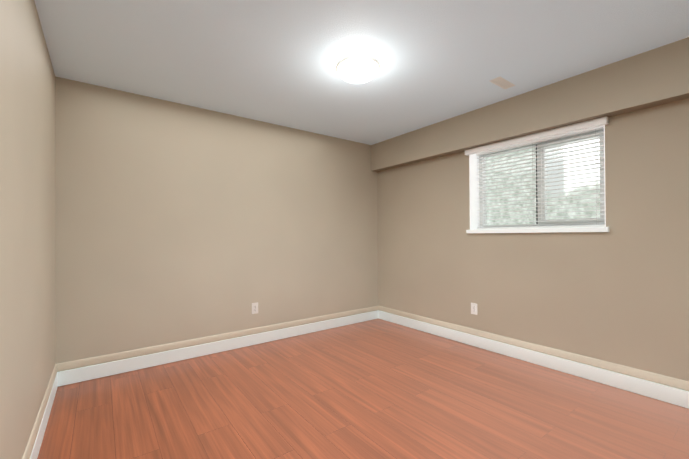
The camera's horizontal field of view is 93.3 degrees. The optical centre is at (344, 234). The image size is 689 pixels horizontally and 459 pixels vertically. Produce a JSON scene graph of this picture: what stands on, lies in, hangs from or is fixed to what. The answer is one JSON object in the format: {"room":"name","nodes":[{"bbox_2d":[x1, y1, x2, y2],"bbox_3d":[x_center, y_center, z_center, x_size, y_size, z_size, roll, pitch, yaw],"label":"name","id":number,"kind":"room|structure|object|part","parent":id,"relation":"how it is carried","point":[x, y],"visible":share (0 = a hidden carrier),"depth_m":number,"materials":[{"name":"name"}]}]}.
{"room":"empty bedroom","nodes":[
{"label":"empty bedroom","id":0,"kind":"room"},
{"bbox_2d":[0,0,54,458],"bbox_3d":[-1.067,-0.039,0.713,0.300,2.390,4.247,0,0,-37],"label":"wall","id":1,"kind":"structure","parent":0,"point":[27,220],"depth_m":1.48,"materials":[{"name":"beige paint"}]},
{"bbox_2d":[22,364,56,458],"bbox_3d":[-1.026,1.011,0.921,0.012,0.064,3.947,0,0,-37],"label":"wall band","id":2,"kind":"object","parent":1,"relation":"attached to","point":[31,442],"depth_m":1.77,"materials":[{"name":"beige paint"}]},
{"bbox_2d":[30,373,57,458],"bbox_3d":[-1.021,1.099,0.915,0.014,0.111,3.933,0,0,-37],"label":"baseboard","id":3,"kind":"structure","parent":1,"relation":"attached to","point":[39,439],"depth_m":1.90,"materials":[{"name":"white wood"}]},
{"bbox_2d":[55,76,377,363],"bbox_3d":[-0.970,-0.022,3.631,3.963,2.390,0.300,0,0,-37],"label":"wall","id":4,"kind":"structure","parent":0,"point":[176,222],"depth_m":3.09,"materials":[{"name":"beige paint"}]},
{"bbox_2d":[56,306,377,371],"bbox_3d":[-0.870,1.025,3.500,3.363,0.064,0.012,0,0,-37],"label":"wall band","id":5,"kind":"object","parent":4,"relation":"attached to","point":[74,364],"visible":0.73,"depth_m":3.08,"materials":[{"name":"beige paint"}]},
{"bbox_2d":[57,310,378,386],"bbox_3d":[-0.869,1.113,3.499,3.363,0.111,0.014,0,0,-37],"label":"baseboard","id":6,"kind":"structure","parent":4,"relation":"attached to","point":[76,375],"depth_m":3.08,"materials":[{"name":"white wood"}]},
{"bbox_2d":[252,302,257,313],"bbox_3d":[-0.948,0.785,3.446,0.072,0.116,0.008,0,0,-37],"label":"electrical outlet","id":7,"kind":"object","parent":4,"relation":"attached to","point":[254,308],"visible":1,"depth_m":3.44,"materials":[{"name":"white plastic"}]},
{"bbox_2d":[34,0,688,144],"bbox_3d":[0.299,-1.295,1.942,3.963,0.120,4.547,0,0,-37],"label":"ceiling","id":8,"kind":"structure","parent":0,"point":[272,61],"depth_m":2.17,"materials":[{"name":"white paint"}]},
{"bbox_2d":[336,54,379,83],"bbox_3d":[0.099,-1.180,2.380,0.322,0.102,0.322,0,0,-37],"label":"ceiling light","id":9,"kind":"object","parent":8,"relation":"attached to","point":[358,68],"visible":1,"depth_m":2.29,"materials":[{"name":"white glass"}]},
{"bbox_2d":[490,77,514,88],"bbox_3d":[1.291,-1.234,2.658,0.250,0.004,0.090,0,0,-37],"label":"ceiling vent","id":10,"kind":"object","parent":8,"relation":"in","point":[501,82],"visible":1,"depth_m":2.66,"materials":[{"name":"beige metal"}]},
{"bbox_2d":[37,318,688,458],"bbox_3d":[0.314,1.195,1.927,3.963,0.080,4.547,0,0,-37],"label":"floor","id":11,"kind":"structure","parent":0,"point":[378,388],"depth_m":2.15,"materials":[{"name":"brown wood"}]},
{"bbox_2d":[371,37,688,170],"bbox_3d":[1.598,-1.060,2.916,0.115,0.352,3.947,0,0,-37],"label":"soffit","id":12,"kind":"structure","parent":0,"point":[657,74],"depth_m":2.64,"materials":[{"name":"beige paint"}]},
{"bbox_2d":[373,93,688,171],"bbox_3d":[1.599,-0.884,2.915,0.115,0.001,3.947,0,0,-37],"label":"soffit underside","id":13,"kind":"object","parent":12,"relation":"attached to","point":[651,104],"depth_m":2.63,"materials":[{"name":"beige paint"}]},
{"bbox_2d":[377,98,688,380],"bbox_3d":[1.770,-0.042,3.035,0.300,2.390,3.947,0,0,-37],"label":"wall","id":14,"kind":"structure","parent":0,"point":[618,293],"depth_m":2.64,"materials":[{"name":"beige paint"}]},
{"bbox_2d":[471,303,476,314],"bbox_3d":[1.337,0.771,3.356,0.008,0.116,0.072,0,0,-37],"label":"electrical outlet","id":15,"kind":"object","parent":14,"relation":"attached to","point":[474,308],"visible":1,"depth_m":3.35,"materials":[{"name":"white plastic"}]},
{"bbox_2d":[378,311,688,408],"bbox_3d":[1.655,1.095,2.929,0.014,0.111,3.933,0,0,-37],"label":"baseboard","id":16,"kind":"structure","parent":14,"relation":"attached to","point":[668,394],"depth_m":2.72,"materials":[{"name":"white wood"}]},
{"bbox_2d":[378,306,688,390],"bbox_3d":[1.651,1.007,2.935,0.012,0.064,3.947,0,0,-37],"label":"wall band","id":17,"kind":"object","parent":14,"relation":"attached to","point":[647,375],"depth_m":2.72,"materials":[{"name":"beige paint"}]},
{"bbox_2d":[465,116,608,232],"bbox_3d":[1.732,-0.447,3.004,0.298,0.869,1.191,0,0,-37],"label":"window","id":18,"kind":"structure","parent":14,"relation":"in","point":[544,141],"depth_m":2.98,"materials":[{"name":"white plastic"}]},
{"bbox_3d":[1.712,-0.032,2.986,0.212,0.039,1.187,0,0,-37],"label":"window sill","id":19,"kind":"part","parent":18,"relation":"part of","materials":[{"name":"white wood"}]},
{"label":"outside","id":20,"kind":"structure","parent":0,"visible":0},
{"bbox_2d":[486,138,599,224],"bbox_3d":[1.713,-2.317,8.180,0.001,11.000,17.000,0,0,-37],"label":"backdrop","id":21,"kind":"structure","parent":20,"point":[515,215],"depth_m":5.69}
]}

